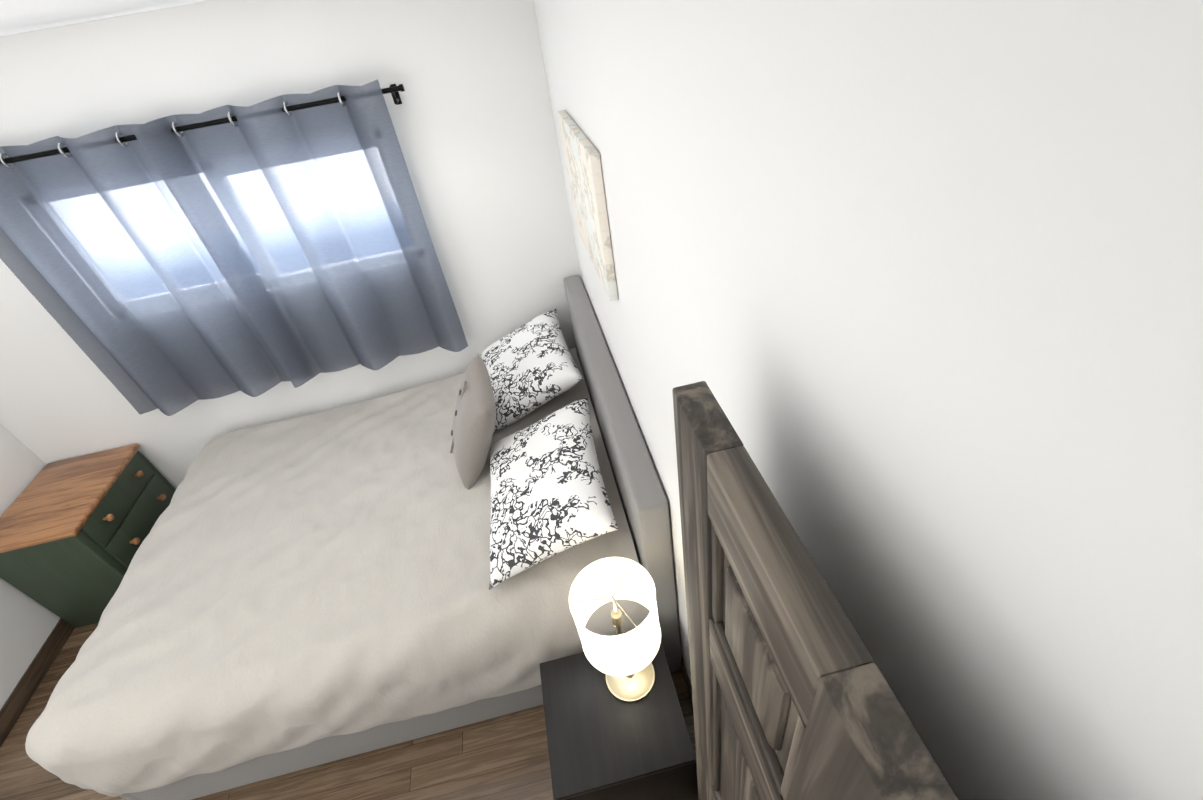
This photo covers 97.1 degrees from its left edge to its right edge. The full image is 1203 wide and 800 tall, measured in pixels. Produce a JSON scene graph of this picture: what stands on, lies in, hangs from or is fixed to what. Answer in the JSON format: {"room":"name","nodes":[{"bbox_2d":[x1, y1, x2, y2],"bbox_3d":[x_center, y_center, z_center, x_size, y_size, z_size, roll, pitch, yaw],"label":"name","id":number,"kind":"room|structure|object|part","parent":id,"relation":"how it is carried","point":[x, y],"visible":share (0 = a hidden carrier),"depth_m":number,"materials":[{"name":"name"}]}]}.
{"room":"bedroom","nodes":[
{"label":"bedroom","id":0,"kind":"room"},
{"bbox_2d":[0,423,59,709],"bbox_3d":[-2.903,0.826,1.413,0.100,2.464,3.200,-13,39,-4],"label":"wall","id":1,"kind":"structure","parent":0,"point":[27,624],"depth_m":2.67,"materials":[{"name":"white paint"}]},
{"bbox_2d":[0,618,74,746],"bbox_3d":[-2.690,1.725,2.156,0.012,0.095,2.940,-13,39,-4],"label":"baseboard","id":2,"kind":"structure","parent":1,"relation":"attached to","point":[20,696],"depth_m":2.61,"materials":[{"name":"brown wood"}]},
{"bbox_2d":[0,0,211,35],"bbox_3d":[-1.520,-0.520,0.723,3.300,0.100,3.200,-13,39,-4],"label":"ceiling","id":3,"kind":"structure","parent":0,"point":[18,16],"depth_m":1.49,"materials":[{"name":"white paint"}]},
{"bbox_2d":[0,0,580,488],"bbox_3d":[-1.648,-0.460,2.729,3.100,2.464,0.100,-13,39,-4],"label":"wall","id":4,"kind":"structure","parent":0,"point":[472,120],"depth_m":2.34,"materials":[{"name":"white paint"}]},
{"bbox_2d":[0,79,467,415],"bbox_3d":[-1.629,-0.609,2.446,1.865,1.253,0.169,-13,39,-4],"label":"curtain","id":5,"kind":"object","parent":4,"relation":"attached to","point":[170,265],"visible":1,"depth_m":2.35,"materials":[{"name":"blue fabric"}]},
{"bbox_3d":[-2.045,-0.492,2.391,0.911,1.253,0.103,-13,39,-4],"label":"panel","id":6,"kind":"part","parent":5,"relation":"part of","materials":[{"name":"grey fabric"}]},
{"bbox_3d":[-1.709,-1.055,2.126,1.865,0.080,0.102,-13,39,-4],"label":"rod","id":7,"kind":"part","parent":5,"relation":"part of","materials":[{"name":"black metal"}]},
{"bbox_3d":[-1.246,-0.677,2.448,0.929,1.253,0.106,-13,39,-4],"label":"panel","id":8,"kind":"part","parent":5,"relation":"part of","materials":[{"name":"grey fabric"}]},
{"bbox_2d":[0,623,698,799],"bbox_3d":[-1.176,1.453,2.323,3.300,0.100,3.200,-13,39,-4],"label":"floor","id":9,"kind":"structure","parent":0,"point":[504,757],"depth_m":2.15,"materials":[{"name":"brown wood"}]},
{"bbox_2d":[0,444,175,627],"bbox_3d":[-2.694,0.739,2.905,0.511,0.680,0.634,-13,39,-4],"label":"dresser","id":10,"kind":"object","parent":9,"relation":"on","point":[74,532],"visible":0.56,"depth_m":2.69,"materials":[{"name":"green paint"}]},
{"bbox_2d":[25,275,680,799],"bbox_3d":[-0.994,0.503,2.463,2.287,1.140,1.686,-13,39,-4],"label":"bed","id":11,"kind":"object","parent":9,"relation":"on","point":[307,591],"visible":0.98,"depth_m":1.98,"materials":[{"name":"grey fabric"}]},
{"bbox_2d":[452,352,496,493],"bbox_3d":[-0.553,0.090,2.292,0.142,0.430,0.440,6,33,-23],"label":"cushion","id":12,"kind":"object","parent":11,"relation":"on","point":[474,420],"depth_m":2.18,"materials":[{"name":"beige fabric"}]},
{"bbox_2d":[480,308,583,434],"bbox_3d":[-0.378,-0.172,2.675,0.500,0.171,0.700,-30,39,6],"label":"pillow","id":13,"kind":"object","parent":11,"relation":"on","point":[533,364],"depth_m":2.50,"materials":[{"name":"fabric"}]},
{"bbox_2d":[489,396,618,590],"bbox_3d":[-0.221,0.314,2.040,0.500,0.175,0.720,-28,38,10],"label":"pillow","id":14,"kind":"object","parent":11,"relation":"on","point":[548,497],"depth_m":1.88,"materials":[{"name":"fabric"}]},
{"bbox_3d":[0.069,0.247,2.550,0.094,1.100,1.640,-13,39,-4],"label":"headboard","id":15,"kind":"part","parent":11,"relation":"part of","materials":[{"name":"grey fabric"}]},
{"bbox_2d":[539,642,697,799],"bbox_3d":[0.066,1.192,1.873,0.430,0.530,0.402,-13,39,-4],"label":"nightstand","id":16,"kind":"object","parent":9,"relation":"on","point":[604,743],"visible":0.9,"depth_m":1.65,"materials":[{"name":"black wood"}]},
{"bbox_2d":[569,557,660,702],"bbox_3d":[0.062,0.728,1.615,0.240,0.507,0.240,-13,39,-4],"label":"lamp","id":17,"kind":"object","parent":16,"relation":"on","point":[621,660],"visible":1,"depth_m":1.55,"materials":[{"name":"white fabric"}]},
{"bbox_2d":[533,0,1202,799],"bbox_3d":[0.207,0.106,1.633,0.100,2.464,3.200,-13,39,-4],"label":"wall","id":18,"kind":"structure","parent":0,"point":[909,292],"depth_m":0.34,"materials":[{"name":"white paint"}]},
{"bbox_2d":[557,110,617,300],"bbox_3d":[-0.053,-0.677,1.790,0.028,0.437,0.660,-13,39,-4],"label":"framed picture","id":19,"kind":"object","parent":18,"relation":"attached to","point":[583,164],"visible":0.98,"depth_m":1.64},
{"bbox_2d":[681,655,692,705],"bbox_3d":[0.311,1.031,2.369,0.015,0.095,2.940,-13,39,-4],"label":"baseboard","id":20,"kind":"structure","parent":18,"relation":"attached to","point":[683,668],"depth_m":2.18,"materials":[{"name":"brown wood"}]},
{"bbox_3d":[-1.048,1.392,0.317,3.100,2.464,0.100,-13,39,-4],"label":"wall","id":21,"kind":"structure","parent":0,"visible":0},
{"bbox_2d":[672,381,957,799],"bbox_3d":[0.306,0.971,0.924,0.040,1.979,0.765,-13,39,-4],"label":"door","id":22,"kind":"structure","parent":21,"relation":"in","point":[794,697],"depth_m":0.47,"materials":[{"name":"brown wood"}]}
]}

